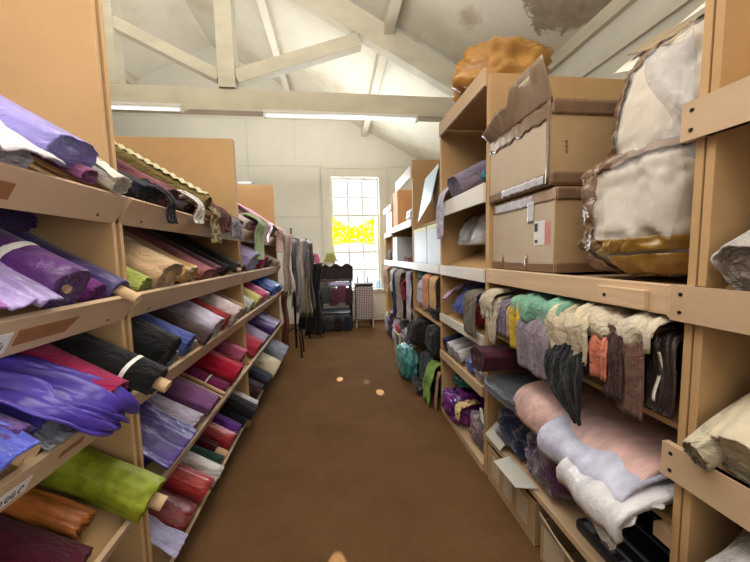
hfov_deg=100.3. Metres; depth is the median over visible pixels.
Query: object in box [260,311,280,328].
roll
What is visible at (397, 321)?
bundle
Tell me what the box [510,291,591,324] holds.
draped cloth
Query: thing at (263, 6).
purlin
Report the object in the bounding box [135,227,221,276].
roll
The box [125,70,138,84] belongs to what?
purlin
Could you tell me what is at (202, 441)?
roll
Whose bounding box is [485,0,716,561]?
storage rack
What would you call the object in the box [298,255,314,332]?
scarf
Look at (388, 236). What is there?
storage rack
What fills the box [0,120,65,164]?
roll
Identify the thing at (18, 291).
roll
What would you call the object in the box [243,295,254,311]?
roll
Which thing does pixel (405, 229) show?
storage rack
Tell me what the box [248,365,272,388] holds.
roll
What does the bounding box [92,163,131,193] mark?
roll
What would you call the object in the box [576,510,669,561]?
case
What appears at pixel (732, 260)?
roll
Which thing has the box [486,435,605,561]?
shelf
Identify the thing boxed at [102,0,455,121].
roof truss
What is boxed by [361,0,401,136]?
purlin
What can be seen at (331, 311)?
shelf
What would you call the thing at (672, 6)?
trim
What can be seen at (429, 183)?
sheet
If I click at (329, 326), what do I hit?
bag
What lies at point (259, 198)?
rack
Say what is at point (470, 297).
draped cloth
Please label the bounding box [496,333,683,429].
shelf
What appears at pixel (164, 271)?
roll
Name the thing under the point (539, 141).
carton
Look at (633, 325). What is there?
draped cloth
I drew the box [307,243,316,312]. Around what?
scarf
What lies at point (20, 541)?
roll
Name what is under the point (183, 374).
wooden dowel
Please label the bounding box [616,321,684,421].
draped cloth
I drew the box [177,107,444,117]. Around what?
trim
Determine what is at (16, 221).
roll
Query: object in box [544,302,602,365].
draped cloth
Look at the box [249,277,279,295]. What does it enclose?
roll
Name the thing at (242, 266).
roll
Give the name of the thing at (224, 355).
roll
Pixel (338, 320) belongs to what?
bag
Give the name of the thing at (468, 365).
cloth bundle
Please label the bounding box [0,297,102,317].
shelf
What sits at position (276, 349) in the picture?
roll
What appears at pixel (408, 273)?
garment
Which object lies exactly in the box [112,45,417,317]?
wall
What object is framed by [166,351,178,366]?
roll
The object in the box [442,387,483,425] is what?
plastic bag
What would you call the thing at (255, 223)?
roll
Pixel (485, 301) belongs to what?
draped cloth
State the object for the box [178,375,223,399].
wooden dowel
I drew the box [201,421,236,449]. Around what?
roll
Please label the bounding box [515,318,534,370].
draped cloth
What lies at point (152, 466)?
shelf
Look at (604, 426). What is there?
roll
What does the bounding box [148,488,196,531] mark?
roll
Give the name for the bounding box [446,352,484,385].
shelf
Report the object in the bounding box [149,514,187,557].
roll
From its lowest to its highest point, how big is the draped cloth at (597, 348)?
0.174 m
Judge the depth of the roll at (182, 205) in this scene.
1.65 m
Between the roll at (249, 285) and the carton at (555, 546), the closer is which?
the carton at (555, 546)
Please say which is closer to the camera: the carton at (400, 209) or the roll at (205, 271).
the roll at (205, 271)
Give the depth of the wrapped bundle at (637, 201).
1.04 m
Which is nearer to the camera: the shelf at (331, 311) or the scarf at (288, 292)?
the scarf at (288, 292)
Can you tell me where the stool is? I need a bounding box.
[393,329,402,354]
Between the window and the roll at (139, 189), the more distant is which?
the window
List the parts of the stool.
leg, seat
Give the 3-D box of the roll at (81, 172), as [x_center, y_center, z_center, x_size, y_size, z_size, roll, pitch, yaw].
[-1.350,-0.587,0.894,0.955,0.598,0.072,-2,5,-7]
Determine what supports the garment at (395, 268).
hanging from the storage rack at (405, 229)
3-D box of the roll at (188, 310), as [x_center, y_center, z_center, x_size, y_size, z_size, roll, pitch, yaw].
[-1.428,0.022,1.834,0.993,0.662,0.193,-2,5,-7]
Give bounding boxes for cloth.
[328,282,349,286]
[422,272,434,308]
[422,359,440,405]
[429,274,439,309]
[434,371,440,409]
[436,187,448,238]
[454,399,480,421]
[463,288,484,337]
[476,303,484,325]
[479,286,533,320]
[486,293,516,344]
[497,298,511,336]
[506,305,509,338]
[508,303,519,348]
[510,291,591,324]
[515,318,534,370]
[528,318,548,381]
[543,335,590,425]
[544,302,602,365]
[583,304,673,353]
[584,364,646,375]
[588,335,607,381]
[603,332,622,402]
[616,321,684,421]
[646,329,683,418]
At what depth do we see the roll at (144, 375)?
1.07 m
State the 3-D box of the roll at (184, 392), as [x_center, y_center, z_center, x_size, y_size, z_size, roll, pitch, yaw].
[-1.406,0.470,1.739,0.983,0.644,0.168,-2,5,-7]
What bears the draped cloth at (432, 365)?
on the floor
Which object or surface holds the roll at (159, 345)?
on the rack at (206, 163)
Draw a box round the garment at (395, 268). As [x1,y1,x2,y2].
[389,267,400,291]
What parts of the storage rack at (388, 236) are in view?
panel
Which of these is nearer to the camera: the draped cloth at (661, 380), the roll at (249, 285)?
the draped cloth at (661, 380)
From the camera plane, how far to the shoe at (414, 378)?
3.51 m
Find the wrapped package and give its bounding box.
[406,208,411,219]
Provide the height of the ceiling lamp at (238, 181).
0.075 m
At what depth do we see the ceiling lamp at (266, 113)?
3.57 m
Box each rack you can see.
[0,0,146,561]
[95,0,251,561]
[233,140,283,424]
[383,199,393,322]
[391,165,413,320]
[411,137,441,405]
[439,67,488,471]
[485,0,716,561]
[660,0,749,561]
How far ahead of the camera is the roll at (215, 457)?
1.91 m
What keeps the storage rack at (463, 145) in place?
on the floor
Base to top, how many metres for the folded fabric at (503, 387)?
0.071 m
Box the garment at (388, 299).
[387,283,389,315]
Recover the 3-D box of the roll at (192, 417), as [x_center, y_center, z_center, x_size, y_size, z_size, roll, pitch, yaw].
[-1.402,0.502,1.564,0.984,0.659,0.155,-2,5,-7]
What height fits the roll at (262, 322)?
0.682 m
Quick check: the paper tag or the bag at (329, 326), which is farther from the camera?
the bag at (329, 326)
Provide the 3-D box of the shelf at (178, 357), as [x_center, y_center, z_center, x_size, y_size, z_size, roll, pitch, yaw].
[-1.629,0.038,1.859,1.209,0.736,1.440,-2,5,-7]
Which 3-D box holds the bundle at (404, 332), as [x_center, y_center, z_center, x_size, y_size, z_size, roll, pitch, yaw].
[0.528,0.873,4.490,0.336,0.456,0.372,-2,5,-7]
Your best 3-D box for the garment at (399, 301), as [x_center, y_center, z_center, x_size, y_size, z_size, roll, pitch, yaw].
[0.424,0.183,4.487,0.238,0.752,0.250,-2,5,-10]
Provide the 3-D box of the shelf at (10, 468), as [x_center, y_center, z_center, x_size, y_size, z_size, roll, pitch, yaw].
[-1.440,0.162,0.377,1.209,0.736,1.440,-2,5,-7]
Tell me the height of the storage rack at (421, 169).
2.620 m
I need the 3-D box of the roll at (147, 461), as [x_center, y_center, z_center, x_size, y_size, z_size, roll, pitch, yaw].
[-1.416,0.538,1.322,0.893,0.566,0.221,-2,5,-7]
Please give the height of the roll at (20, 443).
0.245 m
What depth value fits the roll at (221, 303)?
2.14 m
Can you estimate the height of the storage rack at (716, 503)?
2.500 m
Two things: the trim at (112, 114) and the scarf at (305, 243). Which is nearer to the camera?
the scarf at (305, 243)
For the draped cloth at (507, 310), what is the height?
0.202 m
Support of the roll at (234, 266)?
on the rack at (206, 163)
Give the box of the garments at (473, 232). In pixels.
[458,212,485,244]
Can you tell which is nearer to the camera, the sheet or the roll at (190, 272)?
the roll at (190, 272)
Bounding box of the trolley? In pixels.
[354,277,373,327]
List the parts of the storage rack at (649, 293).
panel, panel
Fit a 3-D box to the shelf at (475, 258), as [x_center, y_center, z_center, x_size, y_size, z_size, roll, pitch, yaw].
[1.240,-0.344,2.489,1.168,0.533,0.805,-2,5,-7]
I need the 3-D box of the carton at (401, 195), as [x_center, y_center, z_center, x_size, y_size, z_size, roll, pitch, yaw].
[0.578,-1.329,5.000,0.530,0.176,0.360,-2,5,-7]
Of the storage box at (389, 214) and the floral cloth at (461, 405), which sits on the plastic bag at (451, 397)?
the floral cloth at (461, 405)
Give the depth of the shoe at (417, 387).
3.31 m
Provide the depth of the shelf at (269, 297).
3.40 m
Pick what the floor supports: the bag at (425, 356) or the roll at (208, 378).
the bag at (425, 356)
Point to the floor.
(340, 458)
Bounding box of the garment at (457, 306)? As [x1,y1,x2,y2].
[452,280,484,314]
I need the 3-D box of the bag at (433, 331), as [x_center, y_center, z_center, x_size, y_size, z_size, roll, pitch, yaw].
[0.732,0.595,3.199,0.422,0.349,0.421,-2,5,-7]
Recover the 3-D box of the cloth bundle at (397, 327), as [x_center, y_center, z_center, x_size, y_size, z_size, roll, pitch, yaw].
[0.326,0.671,4.468,0.064,0.104,0.254,-2,5,-7]
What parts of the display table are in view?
leg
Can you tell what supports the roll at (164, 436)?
on the rack at (206, 163)
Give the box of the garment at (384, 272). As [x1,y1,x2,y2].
[382,265,392,292]
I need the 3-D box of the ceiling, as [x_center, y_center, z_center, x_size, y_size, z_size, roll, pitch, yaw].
[-2.614,-3.146,1.325,9.350,2.467,10.400,-2,5,-7]
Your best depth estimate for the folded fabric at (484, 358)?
1.82 m
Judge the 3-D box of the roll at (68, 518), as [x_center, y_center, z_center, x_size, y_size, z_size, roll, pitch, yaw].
[-1.358,0.546,0.935,0.901,0.581,0.097,-2,5,-7]
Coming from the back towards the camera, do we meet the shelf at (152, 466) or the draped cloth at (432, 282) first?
the draped cloth at (432, 282)
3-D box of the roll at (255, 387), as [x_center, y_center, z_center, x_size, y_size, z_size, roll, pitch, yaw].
[-1.542,0.784,2.833,0.994,0.679,0.181,-2,5,-7]
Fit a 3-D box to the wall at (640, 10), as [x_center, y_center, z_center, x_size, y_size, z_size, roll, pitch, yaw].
[2.057,-0.453,2.146,0.140,3.440,10.400,-2,5,-7]
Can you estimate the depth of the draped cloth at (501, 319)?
1.73 m
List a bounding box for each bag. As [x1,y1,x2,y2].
[325,316,333,331]
[334,315,342,331]
[343,315,351,330]
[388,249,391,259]
[396,342,418,380]
[407,308,433,346]
[419,350,440,397]
[425,323,440,358]
[429,306,439,320]
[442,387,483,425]
[453,374,472,388]
[469,408,483,451]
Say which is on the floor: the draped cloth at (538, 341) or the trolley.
the trolley
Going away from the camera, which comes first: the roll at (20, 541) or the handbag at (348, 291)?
the roll at (20, 541)
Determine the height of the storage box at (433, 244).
0.426 m
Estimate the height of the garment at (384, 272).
0.503 m
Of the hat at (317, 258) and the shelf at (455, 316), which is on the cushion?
the hat at (317, 258)
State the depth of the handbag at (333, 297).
6.12 m
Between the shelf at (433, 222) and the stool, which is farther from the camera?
the stool
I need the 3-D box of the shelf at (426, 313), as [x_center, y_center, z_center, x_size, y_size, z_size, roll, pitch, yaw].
[1.158,0.362,3.509,1.220,0.020,0.993,-2,5,-7]
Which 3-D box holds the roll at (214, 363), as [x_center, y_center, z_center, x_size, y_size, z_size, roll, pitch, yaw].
[-1.449,0.412,2.161,1.002,0.690,0.199,-2,5,-7]
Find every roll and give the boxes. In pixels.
[0,95,98,168]
[0,120,65,164]
[0,150,33,167]
[0,208,37,232]
[0,228,91,308]
[0,354,139,436]
[0,403,47,434]
[0,413,40,466]
[0,487,99,539]
[0,514,93,561]
[9,232,142,304]
[15,343,128,391]
[30,152,98,183]
[38,446,167,522]
[49,332,171,394]
[77,277,106,301]
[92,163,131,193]
[115,141,211,208]
[116,158,179,206]
[117,169,159,203]
[122,225,214,279]
[123,230,198,283]
[123,234,183,288]
[126,266,151,291]
[131,316,181,365]
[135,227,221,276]
[137,313,196,356]
[143,456,151,467]
[147,393,203,428]
[148,308,213,345]
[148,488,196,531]
[149,514,187,557]
[151,229,229,275]
[156,376,219,416]
[162,463,213,504]
[164,231,241,272]
[164,300,224,335]
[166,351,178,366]
[176,199,196,214]
[179,365,229,400]
[180,451,223,487]
[182,233,245,271]
[186,339,197,354]
[189,298,230,329]
[189,444,224,463]
[193,350,243,386]
[194,435,227,457]
[196,293,242,326]
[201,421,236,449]
[207,209,242,224]
[212,349,244,377]
[212,412,241,439]
[213,291,247,318]
[213,339,247,362]
[218,406,247,427]
[223,393,257,419]
[232,390,258,403]
[238,207,276,235]
[238,210,257,231]
[239,214,252,229]
[240,241,280,265]
[240,242,267,268]
[240,243,261,269]
[243,281,269,303]
[243,286,261,309]
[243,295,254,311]
[245,323,268,347]
[246,333,262,356]
[247,313,278,335]
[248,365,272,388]
[248,377,262,398]
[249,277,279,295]
[253,352,281,377]
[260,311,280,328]
[263,339,288,360]
[264,258,271,267]
[447,159,485,196]
[473,367,484,380]
[513,380,677,517]
[682,393,748,472]
[705,529,749,561]
[709,393,749,483]
[710,230,749,290]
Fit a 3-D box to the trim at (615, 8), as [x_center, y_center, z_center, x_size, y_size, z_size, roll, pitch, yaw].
[1.926,-2.084,1.992,0.050,0.120,10.200,-2,5,-7]
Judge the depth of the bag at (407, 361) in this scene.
3.66 m
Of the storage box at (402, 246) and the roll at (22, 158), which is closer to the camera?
the roll at (22, 158)
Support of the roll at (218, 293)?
on the rack at (206, 163)
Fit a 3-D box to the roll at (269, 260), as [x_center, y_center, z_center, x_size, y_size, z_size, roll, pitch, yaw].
[-1.687,-0.454,3.553,0.973,0.642,0.220,-2,5,-7]
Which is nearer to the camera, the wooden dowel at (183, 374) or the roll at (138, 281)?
the roll at (138, 281)
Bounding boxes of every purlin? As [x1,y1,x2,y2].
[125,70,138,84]
[256,0,290,90]
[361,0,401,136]
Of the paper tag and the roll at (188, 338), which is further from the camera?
the paper tag
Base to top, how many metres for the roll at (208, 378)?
0.648 m
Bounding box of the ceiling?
[119,0,611,159]
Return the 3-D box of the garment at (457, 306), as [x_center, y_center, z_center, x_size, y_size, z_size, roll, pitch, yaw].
[0.909,0.105,2.616,0.491,0.308,0.375,-2,5,-7]
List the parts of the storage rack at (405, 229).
panel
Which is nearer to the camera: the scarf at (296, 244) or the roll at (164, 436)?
the roll at (164, 436)
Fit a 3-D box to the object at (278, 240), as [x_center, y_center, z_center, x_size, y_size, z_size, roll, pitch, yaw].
[-1.405,-0.597,4.098,0.402,0.453,0.373,-2,5,-7]
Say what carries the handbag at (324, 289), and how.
hanging from the display table
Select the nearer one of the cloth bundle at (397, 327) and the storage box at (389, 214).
the cloth bundle at (397, 327)
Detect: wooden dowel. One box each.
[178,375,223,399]
[180,372,225,395]
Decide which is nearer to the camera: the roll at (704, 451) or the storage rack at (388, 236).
the roll at (704, 451)
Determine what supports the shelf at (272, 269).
attached to the rack at (259, 198)
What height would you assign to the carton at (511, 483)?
0.398 m
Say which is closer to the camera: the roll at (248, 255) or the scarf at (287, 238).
the roll at (248, 255)
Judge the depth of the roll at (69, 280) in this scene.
0.85 m
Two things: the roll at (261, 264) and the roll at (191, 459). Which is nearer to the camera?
the roll at (191, 459)
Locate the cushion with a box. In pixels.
[316,261,335,263]
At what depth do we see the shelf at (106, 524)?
1.08 m
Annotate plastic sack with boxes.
[451,35,552,102]
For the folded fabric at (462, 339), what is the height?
0.295 m
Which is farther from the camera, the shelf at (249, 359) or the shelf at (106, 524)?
the shelf at (249, 359)
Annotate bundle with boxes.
[385,309,392,331]
[387,313,392,337]
[392,318,408,344]
[395,324,400,332]
[397,321,408,344]
[401,327,406,342]
[403,255,412,261]
[404,335,413,348]
[417,276,439,311]
[418,271,435,278]
[465,356,475,374]
[578,2,704,276]
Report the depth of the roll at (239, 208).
3.70 m
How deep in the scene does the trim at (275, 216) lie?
6.74 m
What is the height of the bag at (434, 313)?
0.123 m
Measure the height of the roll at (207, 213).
0.736 m
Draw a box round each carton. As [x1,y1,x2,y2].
[393,190,411,204]
[393,202,411,226]
[433,168,439,210]
[482,54,621,203]
[485,422,550,545]
[492,186,620,272]
[539,511,586,561]
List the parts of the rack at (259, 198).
panel, panel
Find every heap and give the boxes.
[495,407,530,460]
[524,431,573,500]
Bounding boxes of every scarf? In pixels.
[281,292,289,347]
[282,234,295,296]
[283,252,291,299]
[292,241,301,308]
[294,240,305,316]
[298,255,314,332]
[302,241,310,278]
[304,249,313,317]
[304,264,324,337]
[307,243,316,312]
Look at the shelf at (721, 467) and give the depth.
0.80 m
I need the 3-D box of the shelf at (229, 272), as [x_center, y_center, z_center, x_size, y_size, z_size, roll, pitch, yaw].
[-1.637,-0.321,1.828,1.209,0.736,1.440,-2,5,-7]
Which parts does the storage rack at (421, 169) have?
panel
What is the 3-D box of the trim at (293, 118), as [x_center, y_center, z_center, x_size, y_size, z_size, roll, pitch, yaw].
[-1.706,-3.200,6.589,0.015,1.490,0.012,-2,5,-7]
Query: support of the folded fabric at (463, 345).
on the storage rack at (463, 145)
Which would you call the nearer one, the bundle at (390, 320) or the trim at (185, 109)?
the trim at (185, 109)
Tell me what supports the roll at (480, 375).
on the storage rack at (463, 145)
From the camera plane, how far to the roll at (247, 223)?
2.75 m
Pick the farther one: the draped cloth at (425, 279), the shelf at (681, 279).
the draped cloth at (425, 279)
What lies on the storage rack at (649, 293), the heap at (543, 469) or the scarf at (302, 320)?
the heap at (543, 469)
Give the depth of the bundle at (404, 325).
4.75 m
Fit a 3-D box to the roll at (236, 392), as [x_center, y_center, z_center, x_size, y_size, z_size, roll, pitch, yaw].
[-1.495,0.810,2.586,0.995,0.646,0.130,-2,5,-7]
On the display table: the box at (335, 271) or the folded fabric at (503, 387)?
the box at (335, 271)
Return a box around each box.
[324,264,352,279]
[386,210,391,232]
[393,237,412,260]
[414,226,426,263]
[427,223,439,264]
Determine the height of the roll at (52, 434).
0.112 m
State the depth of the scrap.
2.09 m
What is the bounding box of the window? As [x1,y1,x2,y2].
[321,166,387,291]
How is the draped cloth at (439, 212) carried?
on the storage rack at (463, 145)
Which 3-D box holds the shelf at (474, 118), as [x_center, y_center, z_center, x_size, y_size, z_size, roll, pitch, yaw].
[1.269,-1.318,2.410,1.270,0.018,0.805,-2,5,-7]
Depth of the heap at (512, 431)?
1.83 m
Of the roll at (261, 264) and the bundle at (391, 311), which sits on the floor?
the bundle at (391, 311)
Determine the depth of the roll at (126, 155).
1.75 m
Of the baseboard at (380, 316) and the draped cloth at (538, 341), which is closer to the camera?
the draped cloth at (538, 341)
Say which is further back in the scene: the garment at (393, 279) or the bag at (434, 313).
the garment at (393, 279)
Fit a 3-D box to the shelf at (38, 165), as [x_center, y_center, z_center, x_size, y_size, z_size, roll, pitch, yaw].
[-1.456,-0.555,0.314,1.209,0.736,1.440,-2,5,-7]
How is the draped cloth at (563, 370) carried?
hanging from the storage rack at (649, 293)
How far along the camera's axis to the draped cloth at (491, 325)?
1.81 m
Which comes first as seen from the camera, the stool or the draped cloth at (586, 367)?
the draped cloth at (586, 367)
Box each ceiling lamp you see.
[111,101,183,112]
[237,180,252,183]
[263,109,417,122]
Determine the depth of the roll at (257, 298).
2.95 m
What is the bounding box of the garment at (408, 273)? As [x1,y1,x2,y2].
[406,270,412,320]
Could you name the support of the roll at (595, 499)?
on the storage rack at (649, 293)
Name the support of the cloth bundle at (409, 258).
on the storage rack at (405, 229)
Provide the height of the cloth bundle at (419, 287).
0.418 m
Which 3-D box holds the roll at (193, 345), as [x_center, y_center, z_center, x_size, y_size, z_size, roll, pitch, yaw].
[-1.425,0.091,1.570,0.962,0.623,0.118,-2,5,-7]
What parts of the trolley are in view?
lid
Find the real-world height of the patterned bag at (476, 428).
0.257 m
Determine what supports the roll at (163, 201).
on the rack at (206, 163)
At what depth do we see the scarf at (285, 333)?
4.50 m
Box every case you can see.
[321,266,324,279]
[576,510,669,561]
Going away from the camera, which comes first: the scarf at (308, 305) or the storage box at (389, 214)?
the scarf at (308, 305)
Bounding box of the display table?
[321,279,352,327]
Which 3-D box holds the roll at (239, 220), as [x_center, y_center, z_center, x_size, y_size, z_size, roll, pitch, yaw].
[-1.544,-0.720,2.432,0.958,0.607,0.126,-2,5,-7]
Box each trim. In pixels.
[112,114,349,121]
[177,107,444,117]
[236,164,407,167]
[243,87,249,184]
[275,216,321,216]
[293,118,295,164]
[439,0,636,159]
[570,0,692,76]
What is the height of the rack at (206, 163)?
2.460 m
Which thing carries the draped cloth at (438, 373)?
on the floor
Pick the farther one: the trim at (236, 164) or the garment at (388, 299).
the trim at (236, 164)
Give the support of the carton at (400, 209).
on the storage rack at (405, 229)
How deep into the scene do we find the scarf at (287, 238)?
4.38 m
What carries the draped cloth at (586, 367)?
hanging from the storage rack at (649, 293)
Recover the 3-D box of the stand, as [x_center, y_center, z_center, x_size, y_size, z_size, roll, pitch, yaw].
[-1.236,0.146,4.937,0.312,1.890,0.996,-1,5,-1]
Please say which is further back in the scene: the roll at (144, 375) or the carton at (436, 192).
the carton at (436, 192)
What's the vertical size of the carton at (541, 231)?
0.387 m
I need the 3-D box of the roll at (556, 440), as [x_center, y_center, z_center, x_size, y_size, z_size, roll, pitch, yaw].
[1.158,0.637,1.191,0.914,0.173,0.386,-2,5,-7]
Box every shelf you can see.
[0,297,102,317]
[0,448,43,479]
[27,160,74,181]
[34,484,125,561]
[144,365,246,475]
[149,270,236,289]
[151,428,240,561]
[173,316,242,362]
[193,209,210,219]
[242,264,274,271]
[245,292,278,314]
[247,323,280,364]
[322,308,350,314]
[414,307,440,326]
[417,220,435,227]
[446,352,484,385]
[447,312,484,335]
[448,75,487,130]
[450,248,485,268]
[486,268,674,314]
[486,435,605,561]
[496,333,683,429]
[516,270,687,284]
[652,503,672,525]
[718,464,749,484]
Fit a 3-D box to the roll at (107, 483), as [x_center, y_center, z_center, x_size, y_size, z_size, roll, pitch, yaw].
[-1.291,0.529,1.067,1.044,0.680,0.148,-2,5,-7]
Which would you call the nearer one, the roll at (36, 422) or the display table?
the roll at (36, 422)
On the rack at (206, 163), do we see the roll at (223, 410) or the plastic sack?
the roll at (223, 410)
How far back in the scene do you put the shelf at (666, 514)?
0.99 m
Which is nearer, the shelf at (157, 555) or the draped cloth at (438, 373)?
the shelf at (157, 555)
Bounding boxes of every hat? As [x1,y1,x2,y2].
[313,254,319,262]
[324,252,337,260]
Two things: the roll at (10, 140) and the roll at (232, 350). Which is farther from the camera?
the roll at (232, 350)
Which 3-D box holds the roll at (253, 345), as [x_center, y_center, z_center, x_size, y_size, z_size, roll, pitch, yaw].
[-1.557,0.381,2.869,1.006,0.683,0.249,-2,5,-7]
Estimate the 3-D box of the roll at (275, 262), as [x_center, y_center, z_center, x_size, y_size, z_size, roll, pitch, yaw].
[-1.699,-0.486,3.889,0.998,0.635,0.190,-2,5,-7]
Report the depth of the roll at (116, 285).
1.08 m
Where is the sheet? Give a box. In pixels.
[418,163,438,221]
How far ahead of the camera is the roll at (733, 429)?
0.77 m
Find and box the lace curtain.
[333,217,374,245]
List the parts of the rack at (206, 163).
panel, panel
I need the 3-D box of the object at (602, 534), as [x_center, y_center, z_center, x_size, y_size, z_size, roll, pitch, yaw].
[0.785,0.744,1.021,0.152,0.186,0.209,-2,5,-7]
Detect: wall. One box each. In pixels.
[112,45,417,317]
[548,0,704,79]
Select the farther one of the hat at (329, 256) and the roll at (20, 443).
the hat at (329, 256)
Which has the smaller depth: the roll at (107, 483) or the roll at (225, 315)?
the roll at (107, 483)
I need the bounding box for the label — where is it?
[534,223,537,242]
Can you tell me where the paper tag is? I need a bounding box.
[480,408,483,423]
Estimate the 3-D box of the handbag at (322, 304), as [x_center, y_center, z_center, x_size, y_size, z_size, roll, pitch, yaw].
[-1.116,0.270,6.122,0.208,0.613,0.105,-2,5,-7]
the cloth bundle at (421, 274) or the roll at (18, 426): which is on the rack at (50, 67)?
the roll at (18, 426)
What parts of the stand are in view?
leg, leg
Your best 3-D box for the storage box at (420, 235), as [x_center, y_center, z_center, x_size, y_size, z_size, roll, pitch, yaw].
[0.777,-0.397,3.621,0.538,0.426,0.530,-2,5,-7]
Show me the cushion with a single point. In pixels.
(320, 262)
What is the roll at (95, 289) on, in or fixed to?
on the rack at (50, 67)
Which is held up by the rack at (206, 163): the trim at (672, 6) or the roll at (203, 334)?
the roll at (203, 334)
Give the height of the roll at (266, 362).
0.710 m
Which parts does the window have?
sash, sash, sill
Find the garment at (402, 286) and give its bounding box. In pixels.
[400,276,412,300]
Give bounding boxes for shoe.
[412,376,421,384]
[413,381,422,394]
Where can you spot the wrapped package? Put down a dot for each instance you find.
(409, 212)
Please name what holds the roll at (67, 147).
on the rack at (50, 67)
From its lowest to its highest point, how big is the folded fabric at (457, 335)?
0.305 m
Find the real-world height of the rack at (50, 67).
2.460 m
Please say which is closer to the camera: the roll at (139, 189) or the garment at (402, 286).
the roll at (139, 189)
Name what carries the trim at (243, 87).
attached to the wall at (297, 189)
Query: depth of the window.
6.89 m
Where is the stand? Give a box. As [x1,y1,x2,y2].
[285,228,310,357]
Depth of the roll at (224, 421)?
2.25 m
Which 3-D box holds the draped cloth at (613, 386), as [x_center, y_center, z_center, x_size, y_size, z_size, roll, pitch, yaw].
[1.196,0.258,1.093,0.846,0.247,0.093,-2,5,-7]
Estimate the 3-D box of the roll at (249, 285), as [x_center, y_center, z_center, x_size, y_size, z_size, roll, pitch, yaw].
[-1.625,-0.080,3.256,0.998,0.676,0.315,-2,5,-7]
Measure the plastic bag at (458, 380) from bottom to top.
0.105 m
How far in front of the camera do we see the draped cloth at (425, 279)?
3.23 m
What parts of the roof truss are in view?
king post, queen post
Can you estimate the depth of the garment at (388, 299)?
5.40 m
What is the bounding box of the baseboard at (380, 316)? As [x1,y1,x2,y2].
[280,313,385,323]
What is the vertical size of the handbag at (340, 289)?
0.473 m
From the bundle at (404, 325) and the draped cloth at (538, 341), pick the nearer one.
the draped cloth at (538, 341)
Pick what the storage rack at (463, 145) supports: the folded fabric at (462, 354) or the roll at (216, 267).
the folded fabric at (462, 354)
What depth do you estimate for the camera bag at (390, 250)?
5.48 m
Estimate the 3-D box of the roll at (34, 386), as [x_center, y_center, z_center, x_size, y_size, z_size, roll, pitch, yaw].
[-1.124,0.256,0.818,0.759,0.496,0.347,-3,5,-21]
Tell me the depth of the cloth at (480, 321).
2.22 m
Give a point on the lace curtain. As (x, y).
(352, 230)
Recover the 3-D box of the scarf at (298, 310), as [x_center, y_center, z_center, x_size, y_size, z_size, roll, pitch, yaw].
[-1.163,-0.033,4.840,0.155,1.200,0.095,-2,5,-7]
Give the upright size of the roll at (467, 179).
0.606 m
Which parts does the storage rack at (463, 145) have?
cloth edge, panel, panel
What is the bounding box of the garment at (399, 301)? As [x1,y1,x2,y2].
[395,268,410,320]
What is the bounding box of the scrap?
[480,170,485,181]
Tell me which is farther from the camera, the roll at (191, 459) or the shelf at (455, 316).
the shelf at (455, 316)
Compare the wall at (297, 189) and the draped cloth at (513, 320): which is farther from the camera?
the wall at (297, 189)
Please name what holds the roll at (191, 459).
on the rack at (206, 163)
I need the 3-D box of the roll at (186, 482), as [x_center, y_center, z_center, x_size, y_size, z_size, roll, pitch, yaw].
[-1.372,0.875,1.609,0.990,0.659,0.124,-2,5,-7]
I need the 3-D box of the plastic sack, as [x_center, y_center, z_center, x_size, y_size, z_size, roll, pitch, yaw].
[0.935,-1.569,2.340,0.775,0.430,0.465,-2,5,-5]
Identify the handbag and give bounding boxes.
[320,288,323,309]
[321,279,328,303]
[329,279,337,305]
[337,278,345,302]
[345,278,352,304]
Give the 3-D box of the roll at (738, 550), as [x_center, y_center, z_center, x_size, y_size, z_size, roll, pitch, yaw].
[1.273,0.586,0.778,0.951,0.704,0.229,-2,5,-7]
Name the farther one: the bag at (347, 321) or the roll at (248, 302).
the bag at (347, 321)
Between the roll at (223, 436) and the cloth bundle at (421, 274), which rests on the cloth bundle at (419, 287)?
the cloth bundle at (421, 274)
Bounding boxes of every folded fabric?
[442,333,463,350]
[447,336,470,354]
[451,340,476,358]
[456,344,478,361]
[470,344,525,371]
[484,371,542,412]
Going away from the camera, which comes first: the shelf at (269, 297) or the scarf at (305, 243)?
the shelf at (269, 297)
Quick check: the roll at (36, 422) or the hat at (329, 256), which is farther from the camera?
the hat at (329, 256)
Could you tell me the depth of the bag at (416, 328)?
3.57 m
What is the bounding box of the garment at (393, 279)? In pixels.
[392,268,401,319]
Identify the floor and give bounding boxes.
[168,319,542,561]
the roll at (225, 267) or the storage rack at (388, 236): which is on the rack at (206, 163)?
the roll at (225, 267)
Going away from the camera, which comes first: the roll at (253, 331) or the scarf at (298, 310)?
the roll at (253, 331)

